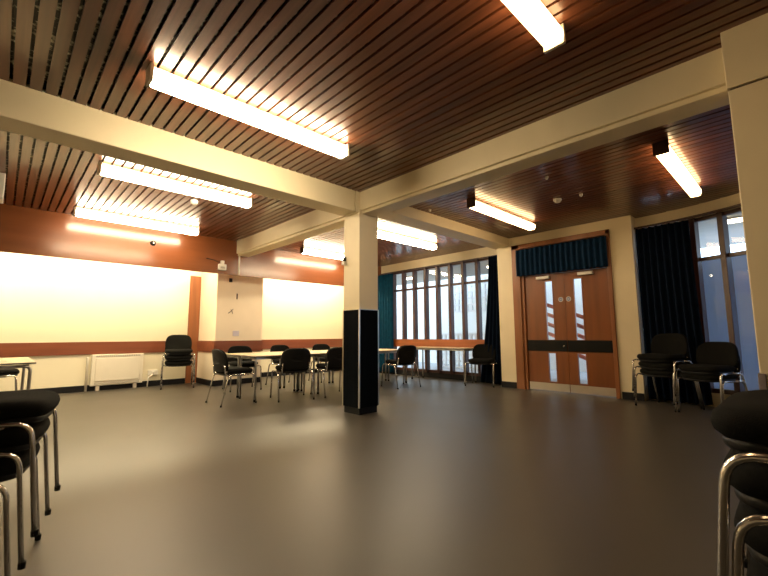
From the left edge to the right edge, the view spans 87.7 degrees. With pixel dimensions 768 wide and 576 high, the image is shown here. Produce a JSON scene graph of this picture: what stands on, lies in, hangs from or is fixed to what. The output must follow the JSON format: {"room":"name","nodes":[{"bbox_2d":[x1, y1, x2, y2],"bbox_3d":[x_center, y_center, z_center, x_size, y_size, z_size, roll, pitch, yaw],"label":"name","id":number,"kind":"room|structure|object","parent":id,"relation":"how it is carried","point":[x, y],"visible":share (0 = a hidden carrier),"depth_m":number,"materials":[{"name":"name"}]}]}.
{"room":"community hall","nodes":[
{"label":"community hall","id":0,"kind":"room"},
{"bbox_2d":[9,74,243,151],"bbox_3d":[-0.664,-1.705,3.728,11.500,0.140,12.770,6,-9,-43],"label":"ceiling slab","id":1,"kind":"structure","parent":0,"point":[10,75],"depth_m":3.48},
{"bbox_2d":[0,252,343,390],"bbox_3d":[-4.947,0.464,8.064,11.200,3.000,0.150,6,-9,-43],"label":"wall","id":2,"kind":"structure","parent":0,"point":[43,299],"depth_m":7.65,"materials":[{"name":"white paint"}]},
{"bbox_2d":[84,357,88,391],"bbox_3d":[-5.439,1.577,7.315,0.040,0.620,0.050,6,-9,-43],"label":"pipe","id":3,"kind":"object","parent":2,"relation":"attached to","point":[87,358],"visible":1,"depth_m":7.30,"materials":[{"name":"white metal"}]},
{"bbox_2d":[89,353,143,390],"bbox_3d":[-5.076,1.591,7.623,0.840,0.660,0.085,6,-9,-43],"label":"heater","id":4,"kind":"object","parent":2,"relation":"attached to","point":[106,369],"visible":1,"depth_m":7.58,"materials":[{"name":"white metal"}]},
{"bbox_2d":[94,380,138,384],"bbox_3d":[-5.053,1.789,7.576,0.720,0.045,0.007,6,-9,-43],"label":"grille","id":5,"kind":"object","parent":4,"relation":"attached to","point":[97,382],"depth_m":7.54,"materials":[{"name":"white metal"}]},
{"bbox_2d":[96,354,139,356],"bbox_3d":[-5.054,1.290,7.634,0.710,0.030,0.009,6,-9,-43],"label":"grille","id":6,"kind":"object","parent":4,"relation":"attached to","point":[102,355],"depth_m":7.63,"materials":[{"name":"white metal"}]},
{"bbox_2d":[146,370,157,386],"bbox_3d":[-4.665,1.796,7.974,0.141,0.311,0.305,-1,-7,6],"label":"wall socket","id":7,"kind":"object","parent":2,"relation":"attached to","point":[150,372],"visible":1,"depth_m":8.01,"materials":[{"name":"white plastic"}]},
{"bbox_2d":[0,369,341,393],"bbox_3d":[-4.634,1.842,7.421,10.980,0.110,0.966,6,-9,-43],"label":"baseboard","id":8,"kind":"structure","parent":2,"relation":"attached to","point":[70,389],"depth_m":8.01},
{"bbox_2d":[185,276,200,382],"bbox_3d":[-4.133,0.884,8.672,0.225,2.300,0.030,6,-9,-43],"label":"post","id":9,"kind":"object","parent":2,"relation":"attached to","point":[195,281],"visible":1,"depth_m":8.68,"materials":[{"name":"brown wood"}]},
{"bbox_2d":[0,258,487,376],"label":"wall trim","id":10,"kind":"structure","parent":2,"relation":"in","point":[426,342],"depth_m":8.91,"materials":[{"name":"brown wood"}]},
{"bbox_2d":[0,362,746,575],"bbox_3d":[0.958,1.973,7.652,19.800,0.150,22.000,6,-9,-43],"label":"floor","id":11,"kind":"structure","parent":0,"point":[447,477],"depth_m":2.68,"materials":[{"name":"grey plastic"}]},
{"bbox_2d":[0,368,19,390],"bbox_3d":[-5.731,1.319,5.888,0.559,0.802,0.578,6,-9,-43],"label":"chair","id":12,"kind":"object","parent":11,"relation":"on","point":[4,373],"visible":0.88,"depth_m":5.84,"materials":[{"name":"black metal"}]},
{"bbox_2d":[0,357,35,389],"bbox_3d":[-4.633,1.212,4.659,0.756,0.720,1.506,6,-9,-43],"label":"folding table","id":13,"kind":"object","parent":11,"relation":"on","point":[17,362],"visible":0.72,"depth_m":4.40,"materials":[{"name":"laminate"}]},
{"bbox_2d":[0,442,41,575],"bbox_3d":[-1.800,0.805,1.657,0.559,0.802,0.578,4,-8,-32],"label":"chair","id":14,"kind":"object","parent":11,"relation":"on","point":[7,465],"visible":0.5,"depth_m":1.59,"materials":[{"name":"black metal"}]},
{"bbox_2d":[0,417,50,569],"bbox_3d":[-1.775,0.698,1.686,0.559,0.802,0.578,4,-8,-32],"label":"chair","id":15,"kind":"object","parent":14,"relation":"on","point":[12,439],"visible":0.72,"depth_m":1.61,"materials":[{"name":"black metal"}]},
{"bbox_2d":[0,390,60,537],"bbox_3d":[-1.750,0.590,1.714,0.559,0.802,0.578,4,-8,-32],"label":"chair","id":16,"kind":"object","parent":15,"relation":"on","point":[20,408],"visible":1,"depth_m":1.65,"materials":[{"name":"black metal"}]},
{"bbox_2d":[160,357,193,389],"bbox_3d":[-4.070,1.547,7.900,0.578,0.802,0.559,4,-8,-30],"label":"chair","id":17,"kind":"object","parent":11,"relation":"on","point":[186,362],"visible":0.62,"depth_m":7.71,"materials":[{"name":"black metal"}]},
{"bbox_2d":[160,347,194,383],"bbox_3d":[-4.058,1.435,7.891,0.578,0.802,0.559,4,-8,-30],"label":"chair","id":18,"kind":"object","parent":17,"relation":"on","point":[167,357],"visible":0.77,"depth_m":7.70,"materials":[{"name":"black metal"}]},
{"bbox_2d":[161,335,194,377],"bbox_3d":[-4.046,1.323,7.882,0.578,0.802,0.559,4,-8,-30],"label":"chair","id":19,"kind":"object","parent":18,"relation":"on","point":[174,344],"visible":0.99,"depth_m":8.00,"materials":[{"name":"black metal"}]},
{"bbox_2d":[197,272,263,380],"bbox_3d":[-3.368,0.762,8.783,1.005,2.560,0.950,6,-9,-43],"label":"wall pier","id":20,"kind":"object","parent":11,"relation":"on","point":[218,295],"visible":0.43,"depth_m":8.45,"materials":[{"name":"beige paint"}]},
{"bbox_2d":[233,331,238,335],"bbox_3d":[-3.094,0.948,8.358,0.135,0.110,0.006,6,-9,-43],"label":"notice","id":21,"kind":"object","parent":20,"relation":"attached to","point":[235,333],"visible":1,"depth_m":8.36,"materials":[{"name":"white paper"}]},
{"bbox_2d":[205,349,256,406],"bbox_3d":[-2.297,1.320,6.032,0.559,0.802,0.578,6,-9,-43],"label":"chair","id":22,"kind":"object","parent":11,"relation":"on","point":[220,360],"visible":1,"depth_m":5.86,"materials":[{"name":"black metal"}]},
{"bbox_2d":[222,346,261,391],"bbox_3d":[-2.665,1.497,7.531,0.578,0.802,0.559,5,-8,-35],"label":"chair","id":23,"kind":"object","parent":11,"relation":"on","point":[234,349],"visible":0.68,"depth_m":7.57,"materials":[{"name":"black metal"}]},
{"bbox_2d":[223,351,295,397],"bbox_3d":[-2.177,1.498,7.073,1.141,0.690,0.606,6,-9,-43],"label":"folding table","id":24,"kind":"object","parent":11,"relation":"on","point":[231,355],"visible":0.54,"depth_m":6.89,"materials":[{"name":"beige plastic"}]},
{"bbox_2d":[238,353,317,401],"bbox_3d":[-1.756,1.444,6.636,1.141,0.690,0.606,6,-9,-43],"label":"folding table","id":25,"kind":"object","parent":11,"relation":"on","point":[255,357],"visible":0.72,"depth_m":6.42,"materials":[{"name":"laminate"}]},
{"bbox_2d":[265,345,303,384],"bbox_3d":[-2.030,1.574,8.218,0.559,0.802,0.578,-6,-9,42],"label":"chair","id":26,"kind":"object","parent":11,"relation":"on","point":[275,348],"visible":0.43,"depth_m":8.26,"materials":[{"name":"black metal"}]},
{"bbox_2d":[270,348,314,402],"bbox_3d":[-1.464,1.359,6.404,0.578,0.802,0.559,3,-8,-29],"label":"chair","id":27,"kind":"object","parent":11,"relation":"on","point":[293,360],"visible":1,"depth_m":6.23,"materials":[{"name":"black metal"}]},
{"bbox_2d":[282,350,329,390],"bbox_3d":[-1.350,1.585,7.860,1.141,0.690,0.606,6,-9,-43],"label":"folding table","id":28,"kind":"object","parent":11,"relation":"on","point":[309,350],"visible":0.2,"depth_m":7.64,"materials":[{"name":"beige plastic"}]},
{"bbox_2d":[300,351,326,393],"bbox_3d":[-0.928,1.532,7.422,1.141,0.690,0.606,6,-9,-43],"label":"folding table","id":29,"kind":"object","parent":11,"relation":"on","point":[322,353],"visible":0.27,"depth_m":6.93,"materials":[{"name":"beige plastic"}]},
{"bbox_2d":[308,344,330,382],"bbox_3d":[-1.292,1.649,8.892,0.578,0.802,0.559,5,-9,-40],"label":"chair","id":30,"kind":"object","parent":11,"relation":"on","point":[316,346],"visible":0.34,"depth_m":8.99,"materials":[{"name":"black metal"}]},
{"bbox_2d":[310,347,341,397],"bbox_3d":[-0.866,1.403,6.807,0.578,0.802,0.559,5,-8,-35],"label":"chair","id":31,"kind":"object","parent":11,"relation":"on","point":[333,358],"visible":0.7,"depth_m":6.59,"materials":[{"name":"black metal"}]},
{"bbox_2d":[332,353,386,382],"bbox_3d":[-0.522,1.673,8.646,1.141,0.690,0.606,6,-9,-43],"label":"folding table","id":32,"kind":"object","parent":11,"relation":"on","point":[385,353],"visible":0.12,"depth_m":8.78,"materials":[{"name":"grey metal"}]},
{"bbox_2d":[342,209,378,414],"bbox_3d":[-0.312,0.299,5.382,0.344,2.660,0.344,6,-9,-43],"label":"column","id":33,"kind":"structure","parent":11,"relation":"on","point":[360,347],"depth_m":5.26,"materials":[{"name":"beige paint"}]},
{"bbox_2d":[379,349,406,382],"bbox_3d":[-0.101,1.620,8.209,1.141,0.690,0.606,6,-9,-43],"label":"folding table","id":34,"kind":"object","parent":11,"relation":"on","point":[381,351],"visible":0.32,"depth_m":8.35,"materials":[{"name":"beige plastic"}]},
{"bbox_2d":[381,345,420,388],"bbox_3d":[0.331,1.514,7.807,0.578,0.802,0.559,5,-8,-35],"label":"chair","id":35,"kind":"object","parent":11,"relation":"on","point":[406,354],"visible":1,"depth_m":7.63,"materials":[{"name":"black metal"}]},
{"bbox_2d":[411,346,476,383],"bbox_3d":[1.277,1.665,8.778,0.466,0.720,1.526,6,-9,-43],"label":"folding table","id":36,"kind":"object","parent":11,"relation":"on","point":[422,348],"visible":0.69,"depth_m":8.62,"materials":[{"name":"laminate"}]},
{"bbox_2d":[436,333,484,368],"bbox_3d":[2.627,1.885,11.919,0.060,1.060,2.660,6,-9,-43],"label":"lattice screen","id":37,"kind":"object","parent":11,"relation":"on","point":[458,353],"visible":0.21,"depth_m":12.25,"materials":[{"name":"white"}]},
{"bbox_2d":[465,344,499,387],"bbox_3d":[1.959,1.527,7.981,0.578,0.802,0.559,-4,-8,28],"label":"chair","id":38,"kind":"object","parent":11,"relation":"on","point":[481,356],"visible":1,"depth_m":8.07,"materials":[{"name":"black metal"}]},
{"bbox_2d":[397,274,586,371],"bbox_3d":[2.089,0.742,14.607,0.200,4.100,13.800,6,-9,-43],"label":"wall","id":39,"kind":"structure","parent":11,"relation":"on","point":[472,325],"depth_m":14.33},
{"bbox_2d":[547,303,585,359],"bbox_3d":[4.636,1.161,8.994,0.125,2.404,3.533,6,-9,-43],"label":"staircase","id":40,"kind":"structure","parent":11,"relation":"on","point":[581,326],"depth_m":9.18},
{"bbox_2d":[635,355,702,411],"bbox_3d":[3.888,1.230,5.519,0.559,0.802,0.578,3,-7,-26],"label":"chair","id":41,"kind":"object","parent":11,"relation":"on","point":[645,372],"visible":0.38,"depth_m":5.37,"materials":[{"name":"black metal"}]},
{"bbox_2d":[633,346,689,403],"bbox_3d":[3.870,1.129,5.522,0.559,0.802,0.578,3,-7,-26],"label":"chair","id":42,"kind":"object","parent":41,"relation":"on","point":[645,365],"visible":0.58,"depth_m":5.40,"materials":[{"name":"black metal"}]},
{"bbox_2d":[632,333,691,395],"bbox_3d":[3.851,1.029,5.524,0.559,0.802,0.578,3,-7,-26],"label":"chair","id":43,"kind":"object","parent":42,"relation":"on","point":[665,347],"visible":0.98,"depth_m":5.54,"materials":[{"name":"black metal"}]},
{"bbox_2d":[675,356,746,411],"bbox_3d":[4.063,1.165,4.976,0.559,0.802,0.578,2,-7,-19],"label":"chair","id":44,"kind":"object","parent":11,"relation":"on","point":[731,378],"visible":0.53,"depth_m":4.83,"materials":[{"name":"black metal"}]},
{"bbox_2d":[673,342,747,404],"bbox_3d":[4.044,1.075,4.980,0.559,0.802,0.578,2,-7,-19],"label":"chair","id":45,"kind":"object","parent":44,"relation":"on","point":[712,358],"visible":0.94,"depth_m":4.97,"materials":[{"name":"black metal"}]},
{"bbox_2d":[702,255,759,390],"bbox_3d":[8.040,0.433,5.323,0.200,2.500,6.600,6,-9,-43],"label":"wall","id":46,"kind":"structure","parent":11,"relation":"on","point":[712,269],"depth_m":7.09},
{"bbox_2d":[720,13,767,383],"bbox_3d":[2.391,-0.202,2.377,0.344,2.930,0.344,6,-9,-43],"label":"column","id":47,"kind":"structure","parent":11,"relation":"on","point":[744,45],"depth_m":2.40,"materials":[{"name":"beige paint"}]},
{"bbox_2d":[758,373,767,389],"bbox_3d":[2.159,0.573,2.275,0.025,0.170,0.036,6,-9,-43],"label":"switch box","id":48,"kind":"object","parent":47,"relation":"attached to","point":[762,378],"visible":0.66,"depth_m":2.27,"materials":[{"name":"beige plastic"}]},
{"bbox_2d":[746,555,767,575],"bbox_3d":[1.058,0.686,0.754,0.578,0.802,0.559,6,-9,-43],"label":"chair","id":49,"kind":"object","parent":11,"relation":"on","point":[755,568],"visible":0.32,"depth_m":0.85,"materials":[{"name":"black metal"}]},
{"bbox_2d":[734,501,767,567],"bbox_3d":[1.049,0.578,0.775,0.578,0.802,0.559,6,-9,-43],"label":"chair","id":50,"kind":"object","parent":49,"relation":"on","point":[756,540],"visible":0.48,"depth_m":0.81,"materials":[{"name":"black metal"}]},
{"bbox_2d":[722,449,767,575],"bbox_3d":[1.040,0.469,0.796,0.578,0.802,0.559,6,-9,-43],"label":"chair","id":51,"kind":"object","parent":50,"relation":"on","point":[749,481],"visible":0.71,"depth_m":0.79,"materials":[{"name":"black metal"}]},
{"bbox_2d":[710,389,767,575],"bbox_3d":[1.032,0.361,0.818,0.578,0.802,0.559,6,-9,-43],"label":"chair","id":52,"kind":"object","parent":51,"relation":"on","point":[741,418],"visible":0.91,"depth_m":0.81,"materials":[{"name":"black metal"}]},
{"bbox_2d":[0,0,767,265],"bbox_3d":[-0.681,-1.513,3.689,11.050,0.170,12.370,6,-9,-43],"label":"ceiling","id":53,"kind":"structure","parent":0,"point":[410,85],"depth_m":3.13,"materials":[{"name":"brown wood"}]},
{"bbox_2d":[0,172,5,203],"bbox_3d":[-4.591,-1.188,4.712,0.175,0.300,0.300,6,-9,-43],"label":"ceiling box","id":54,"kind":"object","parent":53,"relation":"hanging from","point":[2,175],"visible":1,"depth_m":4.66,"materials":[{"name":"white plastic"}]},
{"bbox_2d":[73,206,199,235],"bbox_3d":[-3.945,-1.067,6.519,1.774,0.128,0.132,6,-9,-43],"label":"ceiling light","id":55,"kind":"object","parent":53,"relation":"attached to","point":[79,212],"visible":1,"depth_m":6.40,"materials":[{"name":"white plastic"}]},
{"bbox_2d":[97,161,252,208],"bbox_3d":[-2.504,-1.251,5.002,1.764,0.128,0.132,6,-9,-43],"label":"ceiling light","id":56,"kind":"object","parent":53,"relation":"attached to","point":[104,169],"visible":1,"depth_m":4.85,"materials":[{"name":"white plastic"}]},
{"bbox_2d":[0,78,354,215],"bbox_3d":[-2.966,-1.417,3.037,6.868,0.310,0.290,6,-9,-43],"label":"beam","id":57,"kind":"structure","parent":53,"relation":"attached to","point":[25,111],"depth_m":3.68,"materials":[{"name":"beige paint"}]},
{"bbox_2d":[0,199,380,285],"bbox_3d":[-4.048,-0.762,7.110,11.000,0.795,0.045,6,-9,-43],"label":"wall panel","id":58,"kind":"object","parent":53,"relation":"attached to","point":[23,230],"visible":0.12,"depth_m":6.92,"materials":[{"name":"brown wood"}]},
{"bbox_2d":[206,258,226,270],"bbox_3d":[-3.249,-0.461,7.760,0.376,0.210,0.075,6,-9,-43],"label":"alarm box","id":59,"kind":"object","parent":58,"relation":"attached to","point":[221,266],"visible":1,"depth_m":7.81,"materials":[{"name":"white plastic"}]},
{"bbox_2d":[238,256,239,274],"bbox_3d":[-2.934,-0.470,8.104,0.030,0.415,0.018,6,-9,-43],"label":"strip","id":60,"kind":"object","parent":58,"relation":"attached to","point":[239,256],"visible":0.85,"depth_m":8.09,"materials":[{"name":"white plastic"}]},
{"bbox_2d":[190,199,197,204],"bbox_3d":[-2.681,-1.209,5.649,0.100,0.060,0.100,6,-9,-43],"label":"sensor","id":61,"kind":"object","parent":53,"relation":"attached to","point":[193,201],"visible":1,"depth_m":5.62,"materials":[{"name":"white plastic"}]},
{"bbox_2d":[145,62,349,159],"bbox_3d":[-1.029,-1.442,3.435,1.774,0.128,0.132,6,-9,-43],"label":"ceiling light","id":62,"kind":"object","parent":53,"relation":"attached to","point":[157,78],"visible":1,"depth_m":3.24,"materials":[{"name":"white plastic"}]},
{"bbox_2d":[300,247,343,259],"bbox_3d":[-1.090,-0.731,9.075,1.804,0.128,0.132,6,-9,-43],"label":"ceiling light","id":63,"kind":"object","parent":53,"relation":"attached to","point":[303,250],"visible":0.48,"depth_m":8.74,"materials":[{"name":"white plastic"}]},
{"bbox_2d":[378,230,437,249],"bbox_3d":[0.401,-0.912,7.592,1.794,0.128,0.132,6,-9,-43],"label":"ceiling light","id":64,"kind":"object","parent":53,"relation":"attached to","point":[381,234],"visible":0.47,"depth_m":7.56,"materials":[{"name":"white plastic"}]},
{"bbox_2d":[378,206,508,249],"bbox_3d":[1.122,-1.021,6.766,3.500,0.210,0.340,6,-9,-43],"label":"beam","id":65,"kind":"structure","parent":53,"relation":"attached to","point":[408,216],"depth_m":6.48,"materials":[{"name":"beige paint"}]},
{"bbox_2d":[237,48,729,256],"bbox_3d":[0.885,-1.287,4.250,0.360,0.325,11.050,6,-9,-43],"label":"beam","id":66,"kind":"structure","parent":53,"relation":"attached to","point":[695,86],"depth_m":3.56,"materials":[{"name":"beige paint"}]},
{"bbox_2d":[467,197,535,230],"bbox_3d":[1.835,-1.095,6.083,1.804,0.128,0.132,6,-9,-43],"label":"ceiling light","id":67,"kind":"object","parent":53,"relation":"attached to","point":[473,203],"visible":1,"depth_m":5.90,"materials":[{"name":"white plastic"}]},
{"bbox_2d":[501,0,565,53],"bbox_3d":[0.432,-1.628,1.904,1.774,0.128,0.132,6,-9,-43],"label":"ceiling light","id":68,"kind":"object","parent":53,"relation":"attached to","point":[532,14],"visible":1,"depth_m":2.31,"materials":[{"name":"white plastic"}]},
{"bbox_2d":[553,198,561,202],"bbox_3d":[2.395,-1.201,5.520,0.110,0.055,0.110,6,-9,-43],"label":"smoke detector","id":69,"kind":"object","parent":53,"relation":"attached to","point":[556,200],"visible":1,"depth_m":5.49,"materials":[{"name":"white plastic"}]},
{"bbox_2d":[652,139,701,197],"bbox_3d":[3.327,-1.289,4.491,1.804,0.128,0.132,6,-9,-43],"label":"ceiling light","id":70,"kind":"object","parent":53,"relation":"attached to","point":[662,150],"visible":1,"depth_m":4.21,"materials":[{"name":"white plastic"}]},
{"bbox_2d":[381,215,648,400],"bbox_3d":[1.516,0.591,8.989,0.570,2.900,7.435,6,-9,-43],"label":"wall","id":71,"kind":"structure","parent":0,"point":[626,287],"depth_m":6.40,"materials":[{"name":"beige paint"}]},
{"bbox_2d":[379,255,496,274],"bbox_3d":[1.054,-0.509,9.594,0.025,0.030,3.984,6,-9,-43],"label":"track","id":72,"kind":"object","parent":71,"relation":"attached to","point":[492,255],"visible":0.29,"depth_m":9.34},
{"bbox_2d":[378,274,393,372],"bbox_3d":[0.030,0.906,10.442,0.082,2.534,0.600,6,-9,-43],"label":"curtain","id":73,"kind":"object","parent":72,"relation":"hanging from","point":[385,282],"visible":0.79,"depth_m":10.42,"materials":[{"name":"teal fabric"}]},
{"bbox_2d":[480,256,501,383],"bbox_3d":[2.187,0.632,8.191,0.082,2.574,0.580,6,-9,-43],"label":"curtain","id":74,"kind":"object","parent":72,"relation":"hanging from","point":[492,330],"visible":0.72,"depth_m":8.14,"materials":[{"name":"black fabric"}]},
{"bbox_2d":[379,369,644,400],"bbox_3d":[1.444,1.963,8.753,0.386,0.120,7.435,6,-9,-43],"label":"baseboard","id":75,"kind":"structure","parent":71,"relation":"attached to","point":[625,395],"depth_m":8.73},
{"bbox_2d":[511,229,620,398],"bbox_3d":[3.107,0.458,6.994,0.170,2.685,1.720,6,-9,-43],"label":"door","id":76,"kind":"structure","parent":71,"relation":"in","point":[533,346],"depth_m":6.89,"materials":[{"name":"brown wood"}]},
{"bbox_2d":[515,236,607,276],"bbox_3d":[3.045,-0.528,7.001,0.056,0.504,1.575,6,-9,-43],"label":"curtain valance","id":77,"kind":"object","parent":76,"relation":"hanging from","point":[588,253],"visible":1,"depth_m":6.93,"materials":[{"name":"blue fabric"}]},
{"bbox_2d":[634,203,740,229],"bbox_3d":[4.487,-1.066,5.360,0.234,0.030,2.283,2,-7,-21],"label":"track","id":78,"kind":"object","parent":71,"relation":"attached to","point":[736,205],"visible":0.81,"depth_m":5.75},
{"bbox_2d":[635,221,712,404],"bbox_3d":[4.203,0.338,5.848,0.092,2.594,0.765,5,-9,-38],"label":"curtain","id":79,"kind":"object","parent":78,"relation":"hanging from","point":[668,291],"visible":0.77,"depth_m":5.88,"materials":[{"name":"black fabric"}]},
{"bbox_2d":[635,192,740,406],"bbox_3d":[5.037,-0.014,3.961,0.936,2.900,5.210,3,-7,-25],"label":"wall","id":80,"kind":"structure","parent":0,"point":[731,200],"depth_m":5.78,"materials":[{"name":"beige paint"}]},
{"bbox_2d":[664,207,745,394],"bbox_3d":[4.655,0.133,4.941,0.447,2.480,3.049,1,-7,-15],"label":"window","id":81,"kind":"structure","parent":80,"relation":"in","point":[725,255],"depth_m":5.47,"materials":[{"name":"brown wood"}]},
{"label":"outside","id":82,"kind":"structure","parent":0,"visible":0},
{"bbox_2d":[689,212,744,248],"bbox_3d":[8.363,-1.451,5.376,3.950,0.150,7.900,6,-9,-43],"label":"ceiling","id":83,"kind":"structure","parent":82,"point":[708,231],"depth_m":7.87,"materials":[{"name":"white"}]},
{"bbox_2d":[727,216,742,223],"bbox_3d":[5.939,-1.155,6.838,0.180,0.075,0.340,6,-9,-43],"label":"lamp","id":84,"kind":"object","parent":83,"relation":"attached to","point":[736,219],"visible":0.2,"depth_m":6.77,"materials":[{"name":"white plastic"}]},
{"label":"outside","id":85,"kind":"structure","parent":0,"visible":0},
{"bbox_2d":[396,261,487,285],"bbox_3d":[1.637,-0.620,11.340,2.550,0.350,10.100,6,-9,-43],"label":"ceiling","id":86,"kind":"structure","parent":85,"point":[470,268],"depth_m":11.54,"materials":[{"name":"white"}]},
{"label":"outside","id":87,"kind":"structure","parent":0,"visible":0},
{"bbox_2d":[453,274,487,312],"bbox_3d":[3.054,0.085,12.689,0.060,1.310,2.060,6,-9,-43],"label":"lattice screen","id":88,"kind":"object","parent":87,"point":[484,276],"visible":0.2,"depth_m":12.92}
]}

